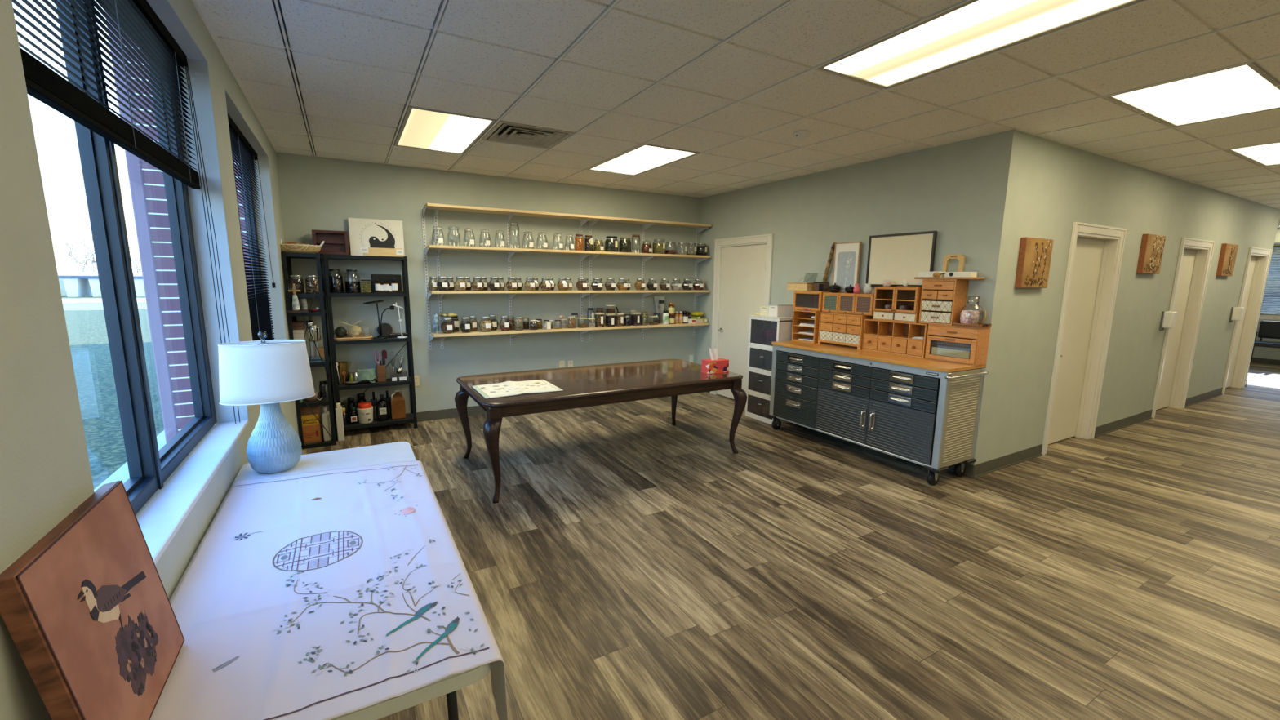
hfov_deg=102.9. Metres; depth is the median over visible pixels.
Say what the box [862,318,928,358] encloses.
cubby
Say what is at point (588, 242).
jar
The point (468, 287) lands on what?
jar
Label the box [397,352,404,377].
whisk
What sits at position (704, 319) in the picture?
box
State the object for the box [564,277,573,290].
jar
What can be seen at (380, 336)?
desk lamp
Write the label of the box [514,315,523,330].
jar
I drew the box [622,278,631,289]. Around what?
jar
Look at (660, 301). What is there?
pouch
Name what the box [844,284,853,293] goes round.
pot
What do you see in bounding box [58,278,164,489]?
lawn
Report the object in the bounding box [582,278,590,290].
jar
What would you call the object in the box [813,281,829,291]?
box
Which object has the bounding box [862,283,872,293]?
vase
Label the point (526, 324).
jar
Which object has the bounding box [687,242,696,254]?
jar
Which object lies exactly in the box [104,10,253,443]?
brick pier
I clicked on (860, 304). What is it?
cabinet
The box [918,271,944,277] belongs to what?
box
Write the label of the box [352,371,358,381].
mug
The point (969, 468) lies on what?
baseboard
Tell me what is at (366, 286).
jar
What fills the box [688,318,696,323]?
box
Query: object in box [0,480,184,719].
picture
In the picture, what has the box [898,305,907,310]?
print
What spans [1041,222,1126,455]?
door
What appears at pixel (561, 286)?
jar
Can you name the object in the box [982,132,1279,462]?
wall
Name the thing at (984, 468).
baseboard
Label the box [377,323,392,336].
disc
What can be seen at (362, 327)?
clear bowl
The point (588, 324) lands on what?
jar
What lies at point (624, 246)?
jar
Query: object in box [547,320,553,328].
jar
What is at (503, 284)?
jar
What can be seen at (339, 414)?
bottle
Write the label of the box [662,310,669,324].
bottle
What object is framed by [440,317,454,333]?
jar
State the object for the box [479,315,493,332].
jar
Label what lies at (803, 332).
paper stack
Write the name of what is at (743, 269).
door
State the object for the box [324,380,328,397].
jar
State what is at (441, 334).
shelf board
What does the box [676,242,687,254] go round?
jar
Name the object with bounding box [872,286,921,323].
display cabinet
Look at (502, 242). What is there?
jar
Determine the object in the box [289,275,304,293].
jar
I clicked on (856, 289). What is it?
vase
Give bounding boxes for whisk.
[389,351,395,377]
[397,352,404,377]
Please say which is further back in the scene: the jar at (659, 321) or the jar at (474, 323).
the jar at (659, 321)
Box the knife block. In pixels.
[376,358,386,382]
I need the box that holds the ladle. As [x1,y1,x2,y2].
[395,355,402,373]
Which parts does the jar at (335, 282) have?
lid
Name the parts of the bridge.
railing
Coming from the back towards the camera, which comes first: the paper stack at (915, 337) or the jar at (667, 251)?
the jar at (667, 251)
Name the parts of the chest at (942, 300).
drawer, drawer, drawer, drawer, panel, drawer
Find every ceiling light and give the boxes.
[394,104,496,154]
[586,143,699,175]
[817,0,1142,88]
[1106,62,1279,127]
[1227,142,1279,166]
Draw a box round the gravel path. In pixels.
[62,297,146,303]
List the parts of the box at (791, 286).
lid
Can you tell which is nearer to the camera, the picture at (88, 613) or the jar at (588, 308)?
the picture at (88, 613)
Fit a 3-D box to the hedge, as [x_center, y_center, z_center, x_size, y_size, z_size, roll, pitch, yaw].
[19.258,-2.423,12.429,2.362,5.178,18.053,-5,10,-29]
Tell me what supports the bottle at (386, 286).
in the box at (389, 277)
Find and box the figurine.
[902,280,909,286]
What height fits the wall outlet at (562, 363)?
0.116 m
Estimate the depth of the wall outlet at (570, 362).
6.50 m
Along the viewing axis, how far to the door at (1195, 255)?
6.44 m
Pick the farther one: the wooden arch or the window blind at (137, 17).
the wooden arch
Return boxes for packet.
[438,312,457,316]
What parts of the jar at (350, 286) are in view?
lid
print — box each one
[835,251,855,289]
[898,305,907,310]
[960,310,979,323]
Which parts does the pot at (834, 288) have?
pot, lid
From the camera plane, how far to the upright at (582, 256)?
6.38 m
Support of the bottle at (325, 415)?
on the metal shelving at (329, 401)
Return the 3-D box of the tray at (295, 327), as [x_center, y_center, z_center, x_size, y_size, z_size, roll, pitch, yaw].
[-3.167,-0.303,4.723,0.100,0.034,0.160,-5,10,-29]
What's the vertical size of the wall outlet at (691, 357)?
0.116 m
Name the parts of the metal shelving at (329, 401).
post, post, shelf, shelf, shelf, shelf, shelf, shelf, post, post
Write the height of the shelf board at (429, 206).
0.028 m
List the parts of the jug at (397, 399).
handle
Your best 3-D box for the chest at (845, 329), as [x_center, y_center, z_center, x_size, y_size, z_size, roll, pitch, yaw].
[2.045,-0.300,5.077,0.214,0.324,0.503,-5,10,-29]
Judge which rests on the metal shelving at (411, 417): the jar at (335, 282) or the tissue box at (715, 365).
the jar at (335, 282)
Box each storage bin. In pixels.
[760,306,768,315]
[768,304,793,316]
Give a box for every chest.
[817,311,872,349]
[918,279,968,325]
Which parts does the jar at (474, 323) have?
lid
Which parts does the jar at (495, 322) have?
lid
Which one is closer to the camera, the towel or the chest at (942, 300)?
the chest at (942, 300)
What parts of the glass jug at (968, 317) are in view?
glass cup lid, jug handle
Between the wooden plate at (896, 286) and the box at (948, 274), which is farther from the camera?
the wooden plate at (896, 286)
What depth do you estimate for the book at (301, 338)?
4.68 m
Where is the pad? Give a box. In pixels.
[388,332,408,337]
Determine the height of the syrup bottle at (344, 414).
0.175 m
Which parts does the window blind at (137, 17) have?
rail, ladder cord, ladder cord, pull cord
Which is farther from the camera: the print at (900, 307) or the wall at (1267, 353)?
the wall at (1267, 353)
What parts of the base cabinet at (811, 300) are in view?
pane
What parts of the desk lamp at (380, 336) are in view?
arm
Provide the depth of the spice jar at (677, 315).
6.94 m
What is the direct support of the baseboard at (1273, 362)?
attached to the wall at (1267, 353)
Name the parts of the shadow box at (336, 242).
panel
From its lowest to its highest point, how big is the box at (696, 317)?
0.032 m
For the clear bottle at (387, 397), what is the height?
0.290 m
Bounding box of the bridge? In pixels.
[56,265,145,297]
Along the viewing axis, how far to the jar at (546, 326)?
6.01 m
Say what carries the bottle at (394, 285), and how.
in the box at (389, 277)
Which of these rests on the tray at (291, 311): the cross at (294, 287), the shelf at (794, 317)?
the cross at (294, 287)
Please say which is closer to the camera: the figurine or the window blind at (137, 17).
the window blind at (137, 17)
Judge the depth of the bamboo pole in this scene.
5.27 m
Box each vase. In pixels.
[853,283,860,293]
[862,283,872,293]
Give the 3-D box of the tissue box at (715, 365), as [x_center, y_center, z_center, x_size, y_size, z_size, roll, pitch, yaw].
[0.705,-0.004,4.768,0.235,0.239,0.125,-5,10,-29]
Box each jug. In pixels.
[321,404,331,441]
[390,389,405,419]
[960,295,986,324]
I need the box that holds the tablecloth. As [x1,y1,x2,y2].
[150,460,508,719]
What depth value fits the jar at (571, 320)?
6.16 m
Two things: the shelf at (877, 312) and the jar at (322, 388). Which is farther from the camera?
the jar at (322, 388)
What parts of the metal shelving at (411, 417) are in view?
post, post, shelf, shelf, shelf, shelf, shelf, post, post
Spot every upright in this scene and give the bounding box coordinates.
[421,206,433,350]
[433,207,445,349]
[506,213,517,345]
[579,217,590,341]
[589,218,599,341]
[641,222,654,337]
[693,226,708,334]
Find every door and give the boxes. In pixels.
[710,233,773,399]
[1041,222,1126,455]
[1151,237,1214,418]
[1222,246,1271,395]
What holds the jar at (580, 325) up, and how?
on the shelf board at (441, 334)
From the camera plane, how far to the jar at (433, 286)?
5.45 m
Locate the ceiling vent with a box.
[481,120,573,149]
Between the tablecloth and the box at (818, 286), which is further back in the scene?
the box at (818, 286)
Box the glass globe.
[882,280,891,286]
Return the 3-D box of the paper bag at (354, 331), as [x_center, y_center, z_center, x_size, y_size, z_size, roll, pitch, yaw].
[-2.874,-0.289,5.130,0.125,0.133,0.102,-5,10,-29]
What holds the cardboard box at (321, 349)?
on the cardboard box
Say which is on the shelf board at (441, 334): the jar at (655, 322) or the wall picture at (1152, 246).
the jar at (655, 322)
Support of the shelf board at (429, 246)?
attached to the wall at (317, 193)
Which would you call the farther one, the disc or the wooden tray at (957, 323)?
the disc
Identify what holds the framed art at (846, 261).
on the cabinet at (860, 304)
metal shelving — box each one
[280,252,337,449]
[323,253,417,430]
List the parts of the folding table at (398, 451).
leg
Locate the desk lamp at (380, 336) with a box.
[363,300,394,338]
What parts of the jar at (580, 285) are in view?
lid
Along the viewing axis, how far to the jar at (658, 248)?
6.61 m
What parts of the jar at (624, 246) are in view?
lid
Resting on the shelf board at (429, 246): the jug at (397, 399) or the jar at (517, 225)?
the jar at (517, 225)
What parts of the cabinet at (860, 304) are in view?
door, pane, door, pane, door, pane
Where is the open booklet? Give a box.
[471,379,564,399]
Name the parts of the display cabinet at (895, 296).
drawer, door, panel, drawer, door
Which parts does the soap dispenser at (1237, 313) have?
plate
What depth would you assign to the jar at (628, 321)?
6.54 m
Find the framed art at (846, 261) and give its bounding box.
[831,241,861,293]
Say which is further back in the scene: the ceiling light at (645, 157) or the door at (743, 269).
the door at (743, 269)
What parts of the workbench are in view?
handle, handle, handle, drawer, handle, handle, drawer, drawer, drawer, drawer, handle, handle, handle, door, drawer, drawer, drawer, handle, handle, handle, handle, door, handle, drawer, drawer, drawer, ribbed panel, push handle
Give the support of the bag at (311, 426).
on the metal shelving at (329, 401)
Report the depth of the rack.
5.52 m
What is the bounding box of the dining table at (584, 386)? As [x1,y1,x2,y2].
[454,359,746,503]
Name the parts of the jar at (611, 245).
lid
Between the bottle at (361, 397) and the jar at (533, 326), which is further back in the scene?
the jar at (533, 326)
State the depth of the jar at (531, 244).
5.82 m
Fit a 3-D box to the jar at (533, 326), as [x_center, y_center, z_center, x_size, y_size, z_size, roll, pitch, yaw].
[-1.239,-0.410,5.957,0.096,0.113,0.096,-5,10,-29]
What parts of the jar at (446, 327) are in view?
lid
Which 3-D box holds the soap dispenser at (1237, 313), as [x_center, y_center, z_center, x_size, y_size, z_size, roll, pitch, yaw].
[8.392,-0.634,7.165,0.130,0.220,0.100,-5,10,-29]
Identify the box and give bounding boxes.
[311,229,349,255]
[318,346,324,352]
[389,367,397,382]
[396,369,407,381]
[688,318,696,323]
[690,315,700,319]
[696,318,702,323]
[700,317,707,323]
[701,347,729,374]
[786,282,814,290]
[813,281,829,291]
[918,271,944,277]
[924,324,991,365]
[944,271,977,277]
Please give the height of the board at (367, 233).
0.373 m
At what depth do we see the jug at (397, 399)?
5.39 m
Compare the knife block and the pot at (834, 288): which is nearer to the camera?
the pot at (834, 288)
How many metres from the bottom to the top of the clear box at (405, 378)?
0.095 m
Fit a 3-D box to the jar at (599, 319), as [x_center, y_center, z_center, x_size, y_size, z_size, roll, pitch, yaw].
[-0.505,-0.501,6.378,0.088,0.176,0.088,-5,10,-29]
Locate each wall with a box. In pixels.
[0,0,299,719]
[275,141,701,422]
[696,129,1022,465]
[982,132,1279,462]
[1252,227,1279,359]
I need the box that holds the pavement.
[93,430,166,491]
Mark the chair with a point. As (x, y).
(1268, 329)
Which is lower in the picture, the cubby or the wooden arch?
the cubby
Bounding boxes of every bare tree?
[52,230,96,271]
[52,235,96,271]
[128,240,141,272]
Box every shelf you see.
[315,241,345,244]
[792,332,813,335]
[793,316,814,319]
[875,310,915,314]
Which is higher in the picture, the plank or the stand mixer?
the plank
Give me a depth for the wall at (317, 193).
5.80 m
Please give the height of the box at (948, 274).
0.042 m
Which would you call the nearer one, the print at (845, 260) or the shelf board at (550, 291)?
the print at (845, 260)
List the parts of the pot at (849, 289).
pot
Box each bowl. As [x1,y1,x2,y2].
[305,390,322,401]
[361,327,369,336]
[395,368,402,373]
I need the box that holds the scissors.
[373,351,380,364]
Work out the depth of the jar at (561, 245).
6.00 m
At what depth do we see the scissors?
5.25 m
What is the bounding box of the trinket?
[311,306,318,311]
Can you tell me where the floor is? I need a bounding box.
[301,362,1279,719]
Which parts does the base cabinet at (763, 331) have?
door, door, door, door, door, door, door, door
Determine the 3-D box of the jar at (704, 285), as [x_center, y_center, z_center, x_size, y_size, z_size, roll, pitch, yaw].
[0.885,-1.040,7.112,0.080,0.132,0.070,-5,10,-29]
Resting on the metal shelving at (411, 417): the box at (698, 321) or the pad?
the pad
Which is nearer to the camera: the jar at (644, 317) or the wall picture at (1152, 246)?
the wall picture at (1152, 246)
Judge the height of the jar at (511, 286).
0.152 m
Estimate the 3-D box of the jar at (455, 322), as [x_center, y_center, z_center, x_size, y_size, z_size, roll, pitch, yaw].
[-2.053,-0.400,5.646,0.086,0.175,0.093,-5,10,-29]
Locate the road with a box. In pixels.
[62,302,146,311]
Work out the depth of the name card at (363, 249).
5.00 m
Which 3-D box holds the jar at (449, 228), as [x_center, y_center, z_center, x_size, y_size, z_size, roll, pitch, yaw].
[-1.976,-1.308,5.410,0.124,0.197,0.124,-5,10,-29]
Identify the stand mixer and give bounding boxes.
[305,320,324,363]
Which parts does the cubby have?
drawer, drawer, drawer, panel, drawer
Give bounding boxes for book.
[293,328,305,333]
[293,333,306,337]
[293,336,306,340]
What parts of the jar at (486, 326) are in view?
lid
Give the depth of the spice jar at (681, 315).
6.97 m
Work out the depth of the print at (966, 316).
4.01 m
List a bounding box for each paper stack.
[797,337,813,341]
[798,322,814,326]
[799,331,813,334]
[912,336,924,339]
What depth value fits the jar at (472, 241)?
5.50 m
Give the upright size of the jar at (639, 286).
0.152 m
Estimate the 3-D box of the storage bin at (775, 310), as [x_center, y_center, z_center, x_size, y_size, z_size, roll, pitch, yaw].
[1.576,-0.553,5.695,0.261,0.132,0.151,-5,10,-29]
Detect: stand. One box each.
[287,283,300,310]
[392,302,407,337]
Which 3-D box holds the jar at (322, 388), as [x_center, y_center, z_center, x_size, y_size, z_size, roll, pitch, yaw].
[-3.079,0.284,4.941,0.050,0.160,0.050,-5,10,-29]
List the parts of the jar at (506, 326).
lid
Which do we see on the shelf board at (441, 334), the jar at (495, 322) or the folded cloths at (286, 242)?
the jar at (495, 322)
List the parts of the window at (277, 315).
frame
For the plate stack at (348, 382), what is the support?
on the metal shelving at (411, 417)
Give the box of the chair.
[1249,320,1279,364]
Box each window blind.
[12,0,239,424]
[227,113,275,341]
[1260,243,1279,315]
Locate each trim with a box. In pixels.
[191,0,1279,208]
[1258,317,1279,321]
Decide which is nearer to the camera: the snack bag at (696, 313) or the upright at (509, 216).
the upright at (509, 216)
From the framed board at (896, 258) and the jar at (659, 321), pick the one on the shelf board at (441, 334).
the jar at (659, 321)
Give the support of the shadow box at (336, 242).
on the metal shelving at (411, 417)
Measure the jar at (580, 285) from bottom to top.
0.152 m
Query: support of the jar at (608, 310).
on the jar at (610, 320)
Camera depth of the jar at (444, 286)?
5.36 m
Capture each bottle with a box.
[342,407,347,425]
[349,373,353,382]
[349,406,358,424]
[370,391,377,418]
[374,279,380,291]
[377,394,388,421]
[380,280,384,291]
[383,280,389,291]
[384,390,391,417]
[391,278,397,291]
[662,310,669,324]
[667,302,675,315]
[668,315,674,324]
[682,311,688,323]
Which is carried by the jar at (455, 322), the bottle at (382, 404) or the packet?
the packet
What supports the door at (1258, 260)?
in the wall at (1058, 185)
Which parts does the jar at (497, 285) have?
lid, jar glass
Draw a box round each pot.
[829,283,840,293]
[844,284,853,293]
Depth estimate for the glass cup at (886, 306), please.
4.63 m
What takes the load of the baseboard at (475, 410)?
attached to the wall at (317, 193)
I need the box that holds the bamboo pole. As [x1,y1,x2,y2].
[822,242,836,281]
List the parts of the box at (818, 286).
plate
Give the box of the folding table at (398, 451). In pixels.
[168,441,490,719]
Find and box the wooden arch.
[942,253,964,271]
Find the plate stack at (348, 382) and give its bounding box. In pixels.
[345,380,359,384]
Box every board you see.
[347,217,404,256]
[423,203,711,228]
[425,244,711,257]
[427,289,709,293]
[430,322,708,337]
[866,231,937,286]
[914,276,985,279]
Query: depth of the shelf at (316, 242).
4.94 m
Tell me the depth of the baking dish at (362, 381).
5.23 m
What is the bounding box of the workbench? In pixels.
[766,340,988,485]
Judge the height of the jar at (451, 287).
0.150 m
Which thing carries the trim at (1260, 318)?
attached to the wall at (1267, 353)
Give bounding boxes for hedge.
[1260,246,1279,314]
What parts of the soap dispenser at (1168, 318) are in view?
plate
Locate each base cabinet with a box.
[745,315,792,424]
[792,290,831,311]
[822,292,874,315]
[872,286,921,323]
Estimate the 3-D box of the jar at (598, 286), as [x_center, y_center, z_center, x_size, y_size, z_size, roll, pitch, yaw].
[-0.527,-0.934,6.280,0.140,0.152,0.145,-5,10,-29]
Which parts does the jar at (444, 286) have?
lid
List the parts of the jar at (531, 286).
lid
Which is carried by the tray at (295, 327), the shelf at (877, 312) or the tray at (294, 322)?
the tray at (294, 322)
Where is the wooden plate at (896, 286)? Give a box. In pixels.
[896,286,921,287]
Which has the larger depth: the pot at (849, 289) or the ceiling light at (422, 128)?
the pot at (849, 289)
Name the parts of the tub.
lid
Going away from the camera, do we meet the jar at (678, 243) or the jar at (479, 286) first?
the jar at (479, 286)
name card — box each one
[360,246,368,253]
[395,248,403,254]
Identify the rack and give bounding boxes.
[791,310,819,343]
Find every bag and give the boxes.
[300,405,322,444]
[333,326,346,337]
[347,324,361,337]
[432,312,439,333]
[690,311,704,316]
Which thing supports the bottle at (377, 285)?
in the box at (389, 277)
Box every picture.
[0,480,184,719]
[1014,236,1053,288]
[1136,233,1165,274]
[1216,243,1238,275]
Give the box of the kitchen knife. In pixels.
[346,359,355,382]
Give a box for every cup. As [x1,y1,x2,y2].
[300,298,307,309]
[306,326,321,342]
[884,303,892,309]
[898,304,910,310]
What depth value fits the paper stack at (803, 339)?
5.46 m
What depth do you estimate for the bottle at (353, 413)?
5.18 m
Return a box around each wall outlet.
[413,375,419,386]
[559,360,564,368]
[568,360,573,367]
[688,355,693,362]
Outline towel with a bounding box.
[357,368,376,382]
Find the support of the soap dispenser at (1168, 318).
attached to the wall at (1058, 185)
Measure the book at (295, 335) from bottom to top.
0.035 m
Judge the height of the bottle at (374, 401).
0.290 m
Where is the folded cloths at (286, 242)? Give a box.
[282,241,310,244]
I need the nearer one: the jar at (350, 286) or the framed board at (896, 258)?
the framed board at (896, 258)
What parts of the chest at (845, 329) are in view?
drawer, drawer, drawer, drawer, drawer, drawer, panel, drawer, drawer, drawer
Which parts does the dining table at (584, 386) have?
leg, leg, leg, leg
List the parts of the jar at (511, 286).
lid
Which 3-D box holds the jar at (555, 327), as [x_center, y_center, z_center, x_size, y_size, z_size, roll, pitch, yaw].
[-0.982,-0.426,6.103,0.092,0.104,0.092,-5,10,-29]
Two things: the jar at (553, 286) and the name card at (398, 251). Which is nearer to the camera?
the name card at (398, 251)
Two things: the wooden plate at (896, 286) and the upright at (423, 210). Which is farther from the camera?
the upright at (423, 210)
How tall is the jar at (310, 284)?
0.165 m
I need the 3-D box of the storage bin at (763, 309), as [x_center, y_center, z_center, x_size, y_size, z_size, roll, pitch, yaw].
[1.483,-0.558,5.804,0.202,0.105,0.130,-5,10,-29]
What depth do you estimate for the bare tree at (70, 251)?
50.12 m
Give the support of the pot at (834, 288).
on the cabinet at (860, 304)
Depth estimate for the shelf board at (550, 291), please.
5.99 m
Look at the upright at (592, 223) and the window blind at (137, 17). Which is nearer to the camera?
the window blind at (137, 17)
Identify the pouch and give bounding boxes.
[653,296,665,323]
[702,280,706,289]
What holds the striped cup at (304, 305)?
on the tray at (291, 311)
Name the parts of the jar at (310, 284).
lid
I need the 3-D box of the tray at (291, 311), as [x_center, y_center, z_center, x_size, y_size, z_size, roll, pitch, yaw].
[-3.068,-0.440,4.580,0.155,0.022,0.195,-5,10,-29]
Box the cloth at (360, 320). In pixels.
[337,320,360,325]
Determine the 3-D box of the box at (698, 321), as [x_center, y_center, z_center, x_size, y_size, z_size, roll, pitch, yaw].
[0.808,-0.550,7.148,0.112,0.055,0.100,-5,10,-29]
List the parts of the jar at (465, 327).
lid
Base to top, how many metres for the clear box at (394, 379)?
0.140 m
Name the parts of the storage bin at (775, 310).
lid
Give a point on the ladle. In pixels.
(398, 371)
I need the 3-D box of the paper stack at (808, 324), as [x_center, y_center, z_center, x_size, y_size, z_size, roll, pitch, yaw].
[1.843,-0.375,5.427,0.185,0.023,0.225,-5,10,-29]
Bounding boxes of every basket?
[280,240,324,253]
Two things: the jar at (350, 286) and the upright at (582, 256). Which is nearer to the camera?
the jar at (350, 286)
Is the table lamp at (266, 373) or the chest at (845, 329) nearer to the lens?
the table lamp at (266, 373)
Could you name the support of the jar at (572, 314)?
on the shelf board at (441, 334)
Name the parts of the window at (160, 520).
frame, sill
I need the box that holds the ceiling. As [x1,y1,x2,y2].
[197,0,1279,227]
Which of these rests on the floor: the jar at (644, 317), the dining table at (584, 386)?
the dining table at (584, 386)
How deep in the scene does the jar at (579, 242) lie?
6.08 m
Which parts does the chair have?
leg, seat, backrest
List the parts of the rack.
panel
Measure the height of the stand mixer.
0.392 m
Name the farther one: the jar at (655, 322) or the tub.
the jar at (655, 322)
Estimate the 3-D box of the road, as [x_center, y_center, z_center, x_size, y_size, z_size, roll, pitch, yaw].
[-72.574,0.696,2.145,116.000,0.013,7.500,-5,10,-29]
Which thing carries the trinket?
on the metal shelving at (329, 401)
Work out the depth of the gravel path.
32.39 m
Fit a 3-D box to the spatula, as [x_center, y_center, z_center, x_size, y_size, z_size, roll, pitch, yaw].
[-2.660,-0.029,5.307,0.050,0.150,0.010,-5,10,-29]
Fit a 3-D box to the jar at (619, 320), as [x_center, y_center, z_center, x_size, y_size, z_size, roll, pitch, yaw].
[-0.264,-0.516,6.515,0.094,0.166,0.094,-5,10,-29]
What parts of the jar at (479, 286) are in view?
lid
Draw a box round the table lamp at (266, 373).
[217,330,315,474]
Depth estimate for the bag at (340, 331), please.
5.07 m
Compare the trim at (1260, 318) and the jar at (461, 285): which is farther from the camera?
the trim at (1260, 318)
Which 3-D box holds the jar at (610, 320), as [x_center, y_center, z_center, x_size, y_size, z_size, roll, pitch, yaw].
[-0.377,-0.505,6.452,0.092,0.162,0.092,-5,10,-29]
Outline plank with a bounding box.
[363,247,403,257]
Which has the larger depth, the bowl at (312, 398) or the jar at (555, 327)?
the jar at (555, 327)
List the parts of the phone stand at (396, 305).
stem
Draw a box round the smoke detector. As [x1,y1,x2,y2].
[793,129,809,139]
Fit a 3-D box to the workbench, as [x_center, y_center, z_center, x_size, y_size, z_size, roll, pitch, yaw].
[2.074,0.393,4.789,0.558,0.954,1.911,-5,10,-29]
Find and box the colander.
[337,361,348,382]
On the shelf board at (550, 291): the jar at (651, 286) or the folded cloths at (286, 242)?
the jar at (651, 286)
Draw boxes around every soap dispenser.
[1159,311,1177,330]
[1228,306,1244,322]
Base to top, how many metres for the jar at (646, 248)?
0.164 m
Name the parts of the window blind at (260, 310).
ladder cord, ladder cord, pull cord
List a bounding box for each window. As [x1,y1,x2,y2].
[11,0,248,564]
[224,88,286,405]
[1259,242,1279,319]
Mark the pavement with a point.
(122, 473)
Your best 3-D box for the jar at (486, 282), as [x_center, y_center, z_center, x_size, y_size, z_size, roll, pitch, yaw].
[-1.763,-0.859,5.740,0.111,0.150,0.115,-5,10,-29]
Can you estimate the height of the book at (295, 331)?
0.034 m
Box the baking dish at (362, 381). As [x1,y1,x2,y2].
[359,378,376,383]
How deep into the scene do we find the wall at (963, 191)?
4.67 m
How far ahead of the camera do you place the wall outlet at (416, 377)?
5.62 m
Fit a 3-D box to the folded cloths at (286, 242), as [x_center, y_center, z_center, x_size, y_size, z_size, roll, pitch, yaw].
[-3.119,-1.026,4.632,0.210,0.086,0.120,-5,10,-29]
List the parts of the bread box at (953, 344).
door, drawer, panel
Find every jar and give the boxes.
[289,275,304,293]
[305,275,319,293]
[319,381,325,397]
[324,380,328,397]
[328,268,343,293]
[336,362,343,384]
[340,401,346,412]
[344,269,360,293]
[360,280,371,293]
[427,276,438,290]
[431,226,444,245]
[435,276,449,290]
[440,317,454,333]
[447,226,460,245]
[447,276,454,290]
[450,315,458,331]
[453,276,466,290]
[459,316,471,333]
[462,276,471,290]
[463,228,475,246]
[468,315,478,331]
[471,276,484,290]
[479,229,490,247]
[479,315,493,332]
[480,276,488,290]
[488,276,501,290]
[488,314,498,330]
[494,230,505,247]
[497,277,505,290]
[498,315,510,331]
[506,276,518,290]
[506,315,514,329]
[509,222,519,248]
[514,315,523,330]
[515,277,523,290]
[522,231,533,248]
[522,316,529,328]
[524,277,536,290]
[529,320,537,329]
[531,277,539,290]
[534,319,542,328]
[536,232,547,248]
[539,277,551,290]
[543,320,551,328]
[546,277,555,290]
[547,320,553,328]
[552,233,563,249]
[554,320,561,328]
[556,277,568,290]
[559,318,566,327]
[564,234,573,250]
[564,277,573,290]
[567,316,575,328]
[571,313,578,326]
[574,234,583,250]
[575,277,588,290]
[577,317,586,328]
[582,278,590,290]
[584,235,592,251]
[586,307,594,322]
[586,318,595,327]
[591,277,603,290]
[593,237,603,251]
[595,307,603,315]
[595,312,604,327]
[604,235,617,252]
[604,278,616,290]
[605,305,615,313]
[605,313,615,326]
[614,312,624,326]
[616,278,628,290]
[618,236,631,252]
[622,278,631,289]
[624,314,631,325]
[631,234,639,253]
[631,312,640,325]
[634,278,645,290]
[640,312,648,324]
[641,240,652,253]
[646,278,657,290]
[648,315,657,324]
[652,239,665,253]
[653,313,660,324]
[659,278,670,290]
[665,241,676,254]
[670,278,681,290]
[674,311,679,324]
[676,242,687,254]
[679,311,683,323]
[681,279,693,290]
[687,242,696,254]
[693,279,703,289]
[696,243,706,255]
[933,271,945,276]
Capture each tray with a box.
[287,309,309,313]
[292,320,305,326]
[292,324,305,329]
[333,335,372,341]
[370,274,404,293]
[952,321,991,328]
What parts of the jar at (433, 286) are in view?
lid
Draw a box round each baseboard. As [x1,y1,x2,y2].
[320,405,486,431]
[706,391,973,477]
[973,379,1247,477]
[1251,357,1279,364]
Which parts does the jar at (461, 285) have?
lid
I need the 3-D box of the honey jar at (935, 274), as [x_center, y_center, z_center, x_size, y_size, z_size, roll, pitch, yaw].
[2.456,-0.701,4.183,0.056,0.040,0.098,-5,10,-29]
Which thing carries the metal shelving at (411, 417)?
on the floor
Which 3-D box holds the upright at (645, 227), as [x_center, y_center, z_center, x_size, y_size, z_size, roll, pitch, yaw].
[0.106,-1.036,6.752,0.031,1.521,0.265,-5,10,-29]
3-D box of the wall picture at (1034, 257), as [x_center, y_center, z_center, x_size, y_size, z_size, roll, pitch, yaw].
[3.239,-0.793,4.183,0.446,0.398,0.051,-5,10,-29]
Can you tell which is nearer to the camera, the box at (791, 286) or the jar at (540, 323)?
the box at (791, 286)
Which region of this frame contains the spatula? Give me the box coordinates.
[381,350,386,364]
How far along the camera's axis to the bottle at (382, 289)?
5.17 m
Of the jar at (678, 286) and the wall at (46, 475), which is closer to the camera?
the wall at (46, 475)
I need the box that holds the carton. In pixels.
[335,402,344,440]
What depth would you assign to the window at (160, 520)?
1.91 m
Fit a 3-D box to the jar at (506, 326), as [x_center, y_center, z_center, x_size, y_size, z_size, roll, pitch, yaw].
[-1.536,-0.416,5.793,0.118,0.172,0.122,-5,10,-29]
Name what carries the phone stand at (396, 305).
on the metal shelving at (411, 417)
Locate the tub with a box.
[356,401,373,423]
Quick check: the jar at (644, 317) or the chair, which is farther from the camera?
the chair

